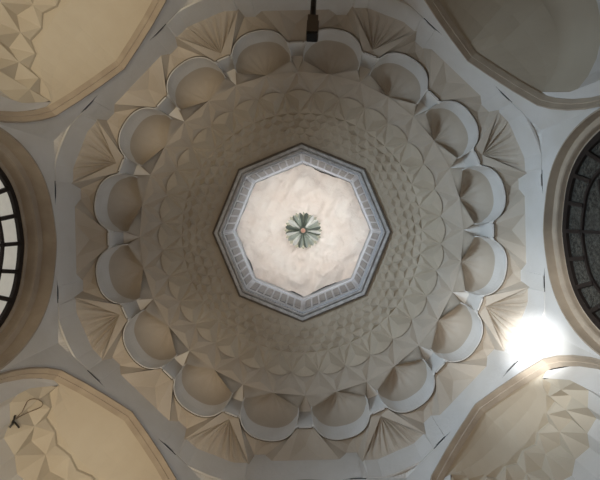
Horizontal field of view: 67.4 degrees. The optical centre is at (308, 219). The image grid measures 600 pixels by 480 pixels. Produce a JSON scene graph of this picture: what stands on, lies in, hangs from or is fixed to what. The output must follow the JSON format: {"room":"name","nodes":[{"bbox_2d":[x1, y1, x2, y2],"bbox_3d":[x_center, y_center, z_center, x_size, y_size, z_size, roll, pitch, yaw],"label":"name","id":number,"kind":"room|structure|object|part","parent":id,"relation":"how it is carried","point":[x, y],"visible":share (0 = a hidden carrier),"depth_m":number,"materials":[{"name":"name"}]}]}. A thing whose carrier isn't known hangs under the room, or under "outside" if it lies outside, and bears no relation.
{"room":"mosque","nodes":[
{"label":"mosque","id":0,"kind":"room"},
{"bbox_2d":[0,125,123,370],"bbox_3d":[-3.820,0.353,3.420,0.759,9.840,3.314,-1,-90,0],"label":"wall","id":1,"kind":"structure","parent":0,"point":[81,239],"depth_m":7.80,"materials":[{"name":"white paint"}]},
{"bbox_2d":[0,167,23,326],"bbox_3d":[-4.569,0.370,2.845,0.120,8.690,3.100,-1,-90,0],"label":"window","id":2,"kind":"structure","parent":1,"relation":"in","point":[11,228],"depth_m":6.87,"materials":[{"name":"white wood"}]},
{"bbox_3d":[-4.594,0.371,5.070,0.010,4.140,2.860,-1,-90,0],"label":"glass","id":3,"kind":"part","parent":2,"relation":"part of","materials":[{"name":"white glass"}]},
{"bbox_2d":[0,127,56,369],"bbox_3d":[-4.386,0.366,2.938,0.525,8.875,3.330,-1,-90,0],"label":"trim","id":4,"kind":"structure","parent":1,"relation":"attached to","point":[30,187],"depth_m":7.05,"materials":[{"name":"beige paint"}]},
{"bbox_2d":[0,0,151,111],"bbox_3d":[-3.677,-3.101,2.930,1.448,8.860,3.260,44,-90,0],"label":"vault","id":5,"kind":"object","parent":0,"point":[49,49],"visible":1,"depth_m":6.97,"materials":[{"name":"paint"}]},
{"bbox_2d":[0,0,222,164],"bbox_3d":[-2.804,-2.266,3.420,0.759,9.840,3.314,44,-90,0],"label":"wall","id":6,"kind":"structure","parent":0,"point":[143,83],"depth_m":7.91,"materials":[{"name":"white paint"}]},
{"bbox_2d":[0,0,166,122],"bbox_3d":[-3.089,-2.538,2.947,0.180,8.895,3.330,44,-90,0],"label":"trim","id":7,"kind":"structure","parent":6,"relation":"attached to","point":[154,9],"depth_m":7.06,"materials":[{"name":"beige paint"}]},
{"bbox_2d":[54,112,115,183],"bbox_3d":[-3.877,-1.212,7.828,0.670,0.896,1.133,-1,-90,0],"label":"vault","id":8,"kind":"object","parent":6,"relation":"attached to","point":[81,150],"visible":1,"depth_m":7.89,"materials":[{"name":"beige paint"}]},
{"bbox_2d":[166,0,237,52],"bbox_3d":[-1.738,-3.414,7.828,0.670,0.896,1.133,44,-90,0],"label":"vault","id":9,"kind":"object","parent":6,"relation":"attached to","point":[207,24],"visible":0.99,"depth_m":7.93,"materials":[{"name":"beige paint"}]},
{"bbox_2d":[0,313,230,479],"bbox_3d":[-2.686,2.924,3.420,3.314,9.840,0.759,44,-90,0],"label":"wall","id":10,"kind":"structure","parent":0,"point":[149,393],"depth_m":7.87,"materials":[{"name":"white paint"}]},
{"bbox_2d":[0,378,161,479],"bbox_3d":[-3.457,3.730,2.930,3.260,8.860,1.263,44,-90,0],"label":"vault","id":11,"kind":"object","parent":10,"relation":"attached to","point":[71,436],"visible":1,"depth_m":6.97,"materials":[{"name":"paint"}]},
{"bbox_2d":[9,399,42,427],"bbox_3d":[-4.097,2.796,6.531,0.163,0.458,0.416,34,-90,0],"label":"wire loop","id":12,"kind":"object","parent":11,"relation":"attached to","point":[13,420],"visible":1,"depth_m":6.45,"materials":[{"name":"brown metal"}]},
{"bbox_3d":[-3.320,3.587,7.115,2.440,0.490,0.866,44,-90,0],"label":"panel","id":13,"kind":"part","parent":11,"relation":"part of","materials":[{"name":"paint"}]},
{"bbox_2d":[57,298,118,369],"bbox_3d":[-3.834,1.857,7.828,1.133,0.896,0.670,44,-90,0],"label":"fan","id":14,"kind":"object","parent":10,"relation":"attached to","point":[85,330],"visible":1,"depth_m":7.88,"materials":[{"name":"beige paint"}]},
{"bbox_2d":[0,367,176,479],"bbox_3d":[-2.958,3.209,2.947,3.330,8.895,0.180,44,-90,0],"label":"trim","id":15,"kind":"structure","parent":10,"relation":"attached to","point":[60,376],"depth_m":7.06,"materials":[{"name":"beige paint"}]},
{"bbox_2d":[176,420,248,479],"bbox_3d":[-1.632,3.997,7.828,1.133,0.896,0.670,-1,-90,0],"label":"fan","id":16,"kind":"object","parent":10,"relation":"attached to","point":[216,452],"visible":0.99,"depth_m":7.89,"materials":[{"name":"beige paint"}]},
{"bbox_2d":[221,0,371,57],"bbox_3d":[-0.233,-3.400,3.420,3.314,9.840,0.759,-1,-90,0],"label":"wall","id":17,"kind":"structure","parent":0,"point":[288,18],"depth_m":8.11,"materials":[{"name":"white paint"}]},
{"bbox_2d":[306,0,318,41],"bbox_3d":[0.069,-3.187,7.025,0.180,1.125,1.163,3,-90,0],"label":"camera","id":18,"kind":"object","parent":17,"relation":"attached to","point":[312,28],"visible":1,"depth_m":6.58,"materials":[{"name":"black plastic"}]},
{"bbox_2d":[306,20,318,41],"bbox_3d":[0.051,-2.831,6.725,0.180,0.238,0.404,3,-90,0],"label":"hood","id":19,"kind":"object","parent":18,"relation":"attached to","point":[308,21],"depth_m":6.60,"materials":[{"name":"black metal"}]},
{"bbox_3d":[0.070,-3.363,7.118,0.091,0.855,0.812,2,-90,0],"label":"rod","id":20,"kind":"part","parent":18,"relation":"part of","materials":[{"name":"black metal"}]},
{"bbox_2d":[107,41,493,427],"bbox_3d":[-0.150,0.270,8.998,7.048,1.596,7.048,-1,-90,0],"label":"ceiling","id":21,"kind":"structure","parent":0,"point":[254,345],"depth_m":9.38,"materials":[{"name":"paint"}]},
{"bbox_2d":[94,171,149,236],"bbox_3d":[-3.586,-0.333,8.603,0.636,0.806,1.261,10,-90,0],"label":"niche","id":22,"kind":"object","parent":21,"relation":"attached to","point":[119,198],"visible":1,"depth_m":8.74,"materials":[{"name":"beige paint"}]},
{"bbox_2d":[96,237,152,305],"bbox_3d":[-3.555,1.028,8.603,0.636,0.806,1.261,-13,-90,0],"label":"niche","id":23,"kind":"object","parent":21,"relation":"attached to","point":[120,274],"visible":1,"depth_m":8.74,"materials":[{"name":"beige paint"}]},
{"bbox_2d":[118,107,183,174],"bbox_3d":[-3.094,-1.602,8.603,0.636,0.806,1.261,32,-90,0],"label":"niche","id":24,"kind":"object","parent":21,"relation":"attached to","point":[145,133],"visible":1,"depth_m":8.74,"materials":[{"name":"beige paint"}]},
{"bbox_2d":[123,299,188,368],"bbox_3d":[-3.006,2.273,8.603,0.636,0.806,1.261,-35,-90,0],"label":"niche","id":25,"kind":"object","parent":21,"relation":"attached to","point":[148,338],"visible":1,"depth_m":8.74,"materials":[{"name":"beige paint"}]},
{"bbox_2d":[166,57,235,120],"bbox_3d":[-2.154,-2.586,8.603,1.261,0.806,0.636,-35,-90,0],"label":"niche","id":26,"kind":"object","parent":21,"relation":"attached to","point":[196,81],"visible":1,"depth_m":8.75,"materials":[{"name":"beige paint"}]},
{"bbox_2d":[173,351,242,416],"bbox_3d":[-2.022,3.214,8.603,1.261,0.806,0.636,32,-90,0],"label":"niche","id":27,"kind":"object","parent":21,"relation":"attached to","point":[203,391],"visible":1,"depth_m":8.74,"materials":[{"name":"beige paint"}]},
{"bbox_2d":[229,30,297,84],"bbox_3d":[-0.908,-3.135,8.603,1.261,0.806,0.636,-13,-90,0],"label":"niche","id":28,"kind":"object","parent":21,"relation":"attached to","point":[260,53],"visible":1,"depth_m":8.75,"materials":[{"name":"beige paint"}]},
{"bbox_2d":[238,385,304,440],"bbox_3d":[-0.753,3.706,8.603,1.261,0.806,0.636,10,-90,0],"label":"niche","id":29,"kind":"object","parent":21,"relation":"attached to","point":[264,415],"visible":1,"depth_m":8.74,"materials":[{"name":"beige paint"}]},
{"bbox_2d":[212,142,391,321],"bbox_3d":[-0.150,0.270,10.825,3.622,2.270,3.622,-23,-90,0],"label":"cornice","id":30,"kind":"structure","parent":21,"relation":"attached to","point":[291,304],"depth_m":9.79,"materials":[{"name":"grey paint"}]},
{"bbox_3d":[-1.851,0.161,10.595,0.015,1.010,0.141,22,-90,0],"label":"square panel","id":31,"kind":"part","parent":30,"relation":"part of","materials":[{"name":"grey tile"}]},
{"bbox_3d":[-1.849,0.397,10.595,0.015,1.010,0.141,-23,-90,0],"label":"square panel","id":32,"kind":"part","parent":30,"relation":"part of","materials":[{"name":"grey tile"}]},
{"bbox_3d":[-1.779,0.563,10.595,0.015,1.010,0.141,-23,-90,0],"label":"square panel","id":33,"kind":"part","parent":30,"relation":"part of","materials":[{"name":"grey tile"}]},
{"bbox_3d":[-1.782,-0.006,10.595,0.015,1.010,0.141,22,-90,0],"label":"square panel","id":34,"kind":"part","parent":30,"relation":"part of","materials":[{"name":"grey tile"}]},
{"bbox_3d":[-1.714,-0.173,10.595,0.015,1.010,0.141,22,-90,0],"label":"square panel","id":35,"kind":"part","parent":30,"relation":"part of","materials":[{"name":"grey tile"}]},
{"bbox_3d":[-1.709,0.730,10.595,0.015,1.010,0.141,-23,-90,0],"label":"square panel","id":36,"kind":"part","parent":30,"relation":"part of","materials":[{"name":"grey stone"}]},
{"bbox_3d":[-1.646,-0.340,10.595,0.015,1.010,0.141,22,-90,0],"label":"square panel","id":37,"kind":"part","parent":30,"relation":"part of","materials":[{"name":"grey tile"}]},
{"bbox_3d":[-1.639,0.896,10.595,0.015,1.010,0.141,-23,-90,0],"label":"square panel","id":38,"kind":"part","parent":30,"relation":"part of","materials":[{"name":"grey tile"}]},
{"bbox_3d":[-1.578,-0.508,10.595,0.015,1.010,0.141,22,-90,0],"label":"square panel","id":39,"kind":"part","parent":30,"relation":"part of","materials":[{"name":"grey tile"}]},
{"bbox_3d":[-1.569,1.062,10.595,0.015,1.010,0.141,-23,-90,0],"label":"square panel","id":40,"kind":"part","parent":30,"relation":"part of","materials":[{"name":"grey tile"}]},
{"bbox_3d":[-1.509,-0.675,10.595,0.015,1.010,0.141,22,-90,0],"label":"square panel","id":41,"kind":"part","parent":30,"relation":"part of","materials":[{"name":"grey tile"}]},
{"bbox_3d":[-1.499,1.229,10.595,0.015,1.010,0.141,-23,-90,0],"label":"square panel","id":42,"kind":"part","parent":30,"relation":"part of","materials":[{"name":"grey tile"}]},
{"bbox_3d":[-1.441,-0.842,10.595,0.015,1.010,0.141,22,-90,0],"label":"square panel","id":43,"kind":"part","parent":30,"relation":"part of","materials":[{"name":"grey tile"}]},
{"bbox_3d":[-1.429,1.395,10.595,0.015,1.010,0.141,-23,-90,0],"label":"square panel","id":44,"kind":"part","parent":30,"relation":"part of","materials":[{"name":"grey tile"}]},
{"bbox_3d":[-1.275,-1.009,10.595,0.141,1.010,0.015,-23,-90,0],"label":"square panel","id":45,"kind":"part","parent":30,"relation":"part of","materials":[{"name":"grey tile"}]},
{"bbox_3d":[-1.262,1.561,10.595,0.141,1.010,0.015,22,-90,0],"label":"square panel","id":46,"kind":"part","parent":30,"relation":"part of","materials":[{"name":"grey tile"}]},
{"bbox_3d":[-1.109,-1.079,10.595,0.141,1.010,0.015,-23,-90,0],"label":"square panel","id":47,"kind":"part","parent":30,"relation":"part of","materials":[{"name":"grey tile"}]},
{"bbox_3d":[-1.095,1.629,10.595,0.141,1.010,0.015,22,-90,0],"label":"square panel","id":48,"kind":"part","parent":30,"relation":"part of","materials":[{"name":"grey tile"}]},
{"bbox_3d":[-0.943,-1.149,10.595,0.141,1.010,0.015,-23,-90,0],"label":"square panel","id":49,"kind":"part","parent":30,"relation":"part of","materials":[{"name":"grey paint"}]},
{"bbox_3d":[-0.928,1.698,10.595,0.141,1.010,0.015,22,-90,0],"label":"square panel","id":50,"kind":"part","parent":30,"relation":"part of","materials":[{"name":"grey tile"}]},
{"bbox_3d":[-0.776,-1.219,10.595,0.141,1.010,0.015,-23,-90,0],"label":"square panel","id":51,"kind":"part","parent":30,"relation":"part of","materials":[{"name":"grey paint"}]},
{"bbox_3d":[-0.760,1.766,10.595,0.141,1.010,0.015,22,-90,0],"label":"square panel","id":52,"kind":"part","parent":30,"relation":"part of","materials":[{"name":"grey tile"}]},
{"bbox_3d":[-0.610,-1.289,10.595,0.141,1.010,0.015,-23,-90,0],"label":"square panel","id":53,"kind":"part","parent":30,"relation":"part of","materials":[{"name":"grey paint"}]},
{"bbox_3d":[-0.593,1.834,10.595,0.141,1.010,0.015,22,-90,0],"label":"square panel","id":54,"kind":"part","parent":30,"relation":"part of","materials":[{"name":"grey tile"}]},
{"bbox_3d":[-0.443,-1.359,10.595,0.141,1.010,0.015,-23,-90,0],"label":"square panel","id":55,"kind":"part","parent":30,"relation":"part of","materials":[{"name":"grey stone"}]},
{"bbox_3d":[-0.426,1.902,10.595,0.141,1.010,0.015,22,-90,0],"label":"square panel","id":56,"kind":"part","parent":30,"relation":"part of","materials":[{"name":"grey tile"}]},
{"bbox_3d":[-0.277,-1.429,10.595,0.141,1.010,0.015,-23,-90,0],"label":"square panel","id":57,"kind":"part","parent":30,"relation":"part of","materials":[{"name":"grey paint"}]},
{"bbox_3d":[-0.259,1.970,10.595,0.141,1.010,0.015,22,-90,0],"label":"square panel","id":58,"kind":"part","parent":30,"relation":"part of","materials":[{"name":"beige paint"}]},
{"bbox_2d":[236,164,369,296],"bbox_3d":[-0.149,0.269,11.762,3.234,0.280,3.234,22,-90,0],"label":"ceiling","id":59,"kind":"structure","parent":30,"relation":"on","point":[272,201],"depth_m":11.76,"materials":[{"name":"white paint"}]},
{"bbox_2d":[284,212,321,248],"bbox_3d":[-0.150,0.270,11.600,0.983,0.300,0.983,0,-90,0],"label":"rosette","id":60,"kind":"object","parent":59,"relation":"attached to","point":[305,232],"visible":1,"depth_m":11.62,"materials":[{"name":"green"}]},
{"bbox_3d":[-0.041,-1.431,10.595,0.141,1.010,0.015,22,-90,0],"label":"square panel","id":61,"kind":"part","parent":30,"relation":"part of","materials":[{"name":"beige paint"}]},
{"bbox_3d":[-0.023,1.969,10.595,0.141,1.010,0.015,-23,-90,0],"label":"square panel","id":62,"kind":"part","parent":30,"relation":"part of","materials":[{"name":"grey paint"}]},
{"bbox_3d":[0.143,1.899,10.595,0.141,1.010,0.015,-23,-90,0],"label":"square panel","id":63,"kind":"part","parent":30,"relation":"part of","materials":[{"name":"beige paint"}]},
{"bbox_3d":[0.293,-1.294,10.595,0.141,1.010,0.015,22,-90,0],"label":"square panel","id":64,"kind":"part","parent":30,"relation":"part of","materials":[{"name":"grey paint"}]},
{"bbox_3d":[0.310,1.829,10.595,0.141,1.010,0.015,-23,-90,0],"label":"square panel","id":65,"kind":"part","parent":30,"relation":"part of","materials":[{"name":"grey tile"}]},
{"bbox_3d":[0.460,-1.226,10.595,0.141,1.010,0.015,22,-90,0],"label":"square panel","id":66,"kind":"part","parent":30,"relation":"part of","materials":[{"name":"grey paint"}]},
{"bbox_3d":[0.476,1.759,10.595,0.141,1.010,0.015,-23,-90,0],"label":"square panel","id":67,"kind":"part","parent":30,"relation":"part of","materials":[{"name":"grey stone"}]},
{"bbox_3d":[0.628,-1.158,10.595,0.141,1.010,0.015,22,-90,0],"label":"square panel","id":68,"kind":"part","parent":30,"relation":"part of","materials":[{"name":"grey paint"}]},
{"bbox_3d":[0.642,1.689,10.595,0.141,1.010,0.015,-23,-90,0],"label":"square panel","id":69,"kind":"part","parent":30,"relation":"part of","materials":[{"name":"grey tile"}]},
{"bbox_3d":[0.795,-1.089,10.595,0.141,1.010,0.015,22,-90,0],"label":"square panel","id":70,"kind":"part","parent":30,"relation":"part of","materials":[{"name":"beige paint"}]},
{"bbox_3d":[0.809,1.619,10.595,0.141,1.010,0.015,-23,-90,0],"label":"square panel","id":71,"kind":"part","parent":30,"relation":"part of","materials":[{"name":"grey tile"}]},
{"bbox_3d":[0.962,-1.021,10.595,0.141,1.010,0.015,22,-90,0],"label":"square panel","id":72,"kind":"part","parent":30,"relation":"part of","materials":[{"name":"grey tile"}]},
{"bbox_3d":[0.975,1.549,10.595,0.141,1.010,0.015,-23,-90,0],"label":"square panel","id":73,"kind":"part","parent":30,"relation":"part of","materials":[{"name":"grey tile"}]},
{"bbox_3d":[1.129,-0.855,10.595,0.015,1.010,0.141,-23,-90,0],"label":"square panel","id":74,"kind":"part","parent":30,"relation":"part of","materials":[{"name":"grey tile"}]},
{"bbox_3d":[1.141,1.382,10.595,0.015,1.010,0.141,22,-90,0],"label":"square panel","id":75,"kind":"part","parent":30,"relation":"part of","materials":[{"name":"grey tile"}]},
{"bbox_3d":[1.199,-0.689,10.595,0.015,1.010,0.141,-23,-90,0],"label":"square panel","id":76,"kind":"part","parent":30,"relation":"part of","materials":[{"name":"grey tile"}]},
{"bbox_3d":[1.209,1.215,10.595,0.015,1.010,0.141,22,-90,0],"label":"square panel","id":77,"kind":"part","parent":30,"relation":"part of","materials":[{"name":"grey tile"}]},
{"bbox_3d":[1.269,-0.522,10.595,0.015,1.010,0.141,-23,-90,0],"label":"square panel","id":78,"kind":"part","parent":30,"relation":"part of","materials":[{"name":"grey tile"}]},
{"bbox_3d":[1.278,1.048,10.595,0.015,1.010,0.141,22,-90,0],"label":"square panel","id":79,"kind":"part","parent":30,"relation":"part of","materials":[{"name":"grey tile"}]},
{"bbox_3d":[1.339,-0.356,10.595,0.015,1.010,0.141,-23,-90,0],"label":"square panel","id":80,"kind":"part","parent":30,"relation":"part of","materials":[{"name":"grey tile"}]},
{"bbox_3d":[1.346,0.880,10.595,0.015,1.010,0.141,22,-90,0],"label":"square panel","id":81,"kind":"part","parent":30,"relation":"part of","materials":[{"name":"grey tile"}]},
{"bbox_3d":[1.409,-0.190,10.595,0.015,1.010,0.141,-23,-90,0],"label":"square panel","id":82,"kind":"part","parent":30,"relation":"part of","materials":[{"name":"grey tile"}]},
{"bbox_3d":[1.414,0.713,10.595,0.015,1.010,0.141,22,-90,0],"label":"square panel","id":83,"kind":"part","parent":30,"relation":"part of","materials":[{"name":"grey stone"}]},
{"bbox_3d":[1.479,-0.023,10.595,0.015,1.010,0.141,-23,-90,0],"label":"square panel","id":84,"kind":"part","parent":30,"relation":"part of","materials":[{"name":"grey tile"}]},
{"bbox_3d":[1.482,0.546,10.595,0.015,1.010,0.141,22,-90,0],"label":"square panel","id":85,"kind":"part","parent":30,"relation":"part of","materials":[{"name":"grey tile"}]},
{"bbox_3d":[1.549,0.143,10.595,0.015,1.010,0.141,-23,-90,0],"label":"square panel","id":86,"kind":"part","parent":30,"relation":"part of","materials":[{"name":"grey tile"}]},
{"bbox_3d":[1.550,0.379,10.595,0.015,1.010,0.141,22,-90,0],"label":"square panel","id":87,"kind":"part","parent":30,"relation":"part of","materials":[{"name":"grey tile"}]},
{"bbox_2d":[298,28,363,81],"bbox_3d":[0.453,-3.166,8.603,1.261,0.806,0.636,10,-90,0],"label":"niche","id":88,"kind":"object","parent":21,"relation":"attached to","point":[337,52],"visible":0.97,"depth_m":8.76,"materials":[{"name":"beige paint"}]},
{"bbox_2d":[305,382,371,439],"bbox_3d":[0.608,3.675,8.603,1.261,0.806,0.636,-13,-90,0],"label":"niche","id":89,"kind":"object","parent":21,"relation":"attached to","point":[345,413],"visible":1,"depth_m":8.74,"materials":[{"name":"beige paint"}]},
{"bbox_2d":[360,52,428,115],"bbox_3d":[1.722,-2.674,8.603,1.261,0.806,0.636,32,-90,0],"label":"niche","id":90,"kind":"object","parent":21,"relation":"attached to","point":[397,76],"visible":1,"depth_m":8.75,"materials":[{"name":"beige paint"}]},
{"bbox_2d":[367,346,434,412],"bbox_3d":[1.853,3.126,8.603,1.261,0.806,0.636,-35,-90,0],"label":"niche","id":91,"kind":"object","parent":21,"relation":"attached to","point":[406,386],"visible":1,"depth_m":8.74,"materials":[{"name":"beige paint"}]},
{"bbox_2d":[413,101,478,167],"bbox_3d":[2.706,-1.734,8.603,0.636,0.806,1.261,-35,-90,0],"label":"niche","id":92,"kind":"object","parent":21,"relation":"attached to","point":[454,130],"visible":1,"depth_m":8.75,"materials":[{"name":"beige paint"}]},
{"bbox_2d":[419,292,482,362],"bbox_3d":[2.794,2.142,8.603,0.636,0.806,1.261,32,-90,0],"label":"niche","id":93,"kind":"object","parent":21,"relation":"attached to","point":[458,331],"visible":1,"depth_m":8.74,"materials":[{"name":"beige paint"}]},
{"bbox_2d":[450,163,505,229],"bbox_3d":[3.255,-0.488,8.603,0.636,0.806,1.261,-13,-90,0],"label":"niche","id":94,"kind":"object","parent":21,"relation":"attached to","point":[481,191],"visible":1,"depth_m":8.75,"materials":[{"name":"beige paint"}]},
{"bbox_2d":[453,230,506,297],"bbox_3d":[3.286,0.873,8.603,0.636,0.806,1.261,10,-90,0],"label":"niche","id":95,"kind":"object","parent":21,"relation":"attached to","point":[483,265],"visible":1,"depth_m":8.74,"materials":[{"name":"white paint"}]},
{"bbox_2d":[229,412,406,479],"bbox_3d":[-0.067,3.940,3.420,3.314,9.840,0.759,-1,-90,0],"label":"wall","id":96,"kind":"structure","parent":0,"point":[305,454],"depth_m":8.06,"materials":[{"name":"white paint"}]},
{"bbox_2d":[371,0,598,155],"bbox_3d":[2.386,-2.384,3.420,3.314,9.840,0.759,44,-90,0],"label":"wall","id":97,"kind":"structure","parent":0,"point":[451,77],"depth_m":7.94,"materials":[{"name":"white paint"}]},
{"bbox_2d":[352,0,423,49],"bbox_3d":[1.332,-3.457,7.828,1.133,0.896,0.670,-1,-90,0],"label":"fan","id":98,"kind":"object","parent":97,"relation":"attached to","point":[383,22],"visible":1,"depth_m":7.95,"materials":[{"name":"beige paint"}]},
{"bbox_2d":[424,0,599,110],"bbox_3d":[2.658,-2.669,2.947,3.330,8.895,0.180,44,-90,0],"label":"trim","id":99,"kind":"structure","parent":97,"relation":"attached to","point":[535,97],"depth_m":7.06,"materials":[{"name":"beige paint"}]},
{"bbox_2d":[482,102,541,172],"bbox_3d":[3.534,-1.317,7.828,1.133,0.896,0.670,44,-90,0],"label":"fan","id":100,"kind":"object","parent":97,"relation":"attached to","point":[514,140],"visible":0.99,"depth_m":7.89,"materials":[{"name":"white paint"}]},
{"bbox_2d":[379,305,599,479],"bbox_3d":[2.504,2.806,3.420,0.759,9.840,3.314,44,-90,0],"label":"wall","id":101,"kind":"structure","parent":0,"point":[460,385],"depth_m":7.86,"materials":[{"name":"white paint"}]},
{"bbox_2d":[363,416,433,478],"bbox_3d":[1.438,3.954,7.828,0.670,0.896,1.133,44,-90,0],"label":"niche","id":102,"kind":"object","parent":101,"relation":"attached to","point":[395,449],"visible":0.99,"depth_m":7.88,"materials":[{"name":"beige paint"}]},
{"bbox_2d":[430,355,599,479],"bbox_3d":[2.789,3.078,2.947,0.180,8.895,3.330,44,-90,0],"label":"trim","id":103,"kind":"structure","parent":101,"relation":"attached to","point":[543,365],"depth_m":7.05,"materials":[{"name":"beige paint"}]},
{"bbox_2d":[486,287,545,360],"bbox_3d":[3.577,1.752,7.828,0.670,0.896,1.133,-1,-90,0],"label":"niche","id":104,"kind":"object","parent":101,"relation":"attached to","point":[518,319],"visible":0.99,"depth_m":7.89,"materials":[{"name":"white paint"}]},
{"bbox_2d":[444,366,599,479],"bbox_3d":[3.276,3.544,2.930,1.167,8.860,3.260,44,-90,0],"label":"vault","id":105,"kind":"object","parent":101,"relation":"attached to","point":[545,429],"visible":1,"depth_m":6.95,"materials":[{"name":"paint"}]},
{"bbox_3d":[3.134,3.408,7.130,0.775,0.460,2.280,44,-90,0],"label":"panel","id":106,"kind":"part","parent":105,"relation":"part of","materials":[{"name":"paint"}]},
{"bbox_2d":[478,107,599,356],"bbox_3d":[3.520,0.187,3.420,0.759,9.840,3.314,-1,-90,0],"label":"wall","id":107,"kind":"structure","parent":0,"point":[519,228],"depth_m":7.83,"materials":[{"name":"white paint"}]},
{"bbox_2d":[543,108,599,355],"bbox_3d":[3.986,0.176,2.935,0.325,8.870,3.320,-1,-90,0],"label":"trim","id":108,"kind":"structure","parent":107,"relation":"attached to","point":[561,168],"depth_m":7.00,"materials":[{"name":"beige paint"}]},
{"bbox_2d":[562,131,599,329],"bbox_3d":[4.089,0.174,2.860,0.121,8.720,3.100,-1,-90,0],"label":"window","id":109,"kind":"structure","parent":107,"relation":"in","point":[581,210],"depth_m":6.67,"materials":[{"name":"black wood"}]},
{"bbox_3d":[-0.150,0.270,-1.550,13.858,0.100,13.858,0,-90,0],"label":"floor","id":110,"kind":"structure","parent":0,"visible":0},
{"bbox_2d":[439,0,599,98],"bbox_3d":[3.228,-3.265,2.930,3.260,8.860,1.470,44,-90,0],"label":"vault","id":111,"kind":"object","parent":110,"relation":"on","point":[552,47],"visible":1,"depth_m":6.99,"materials":[{"name":"paint"}]}
]}

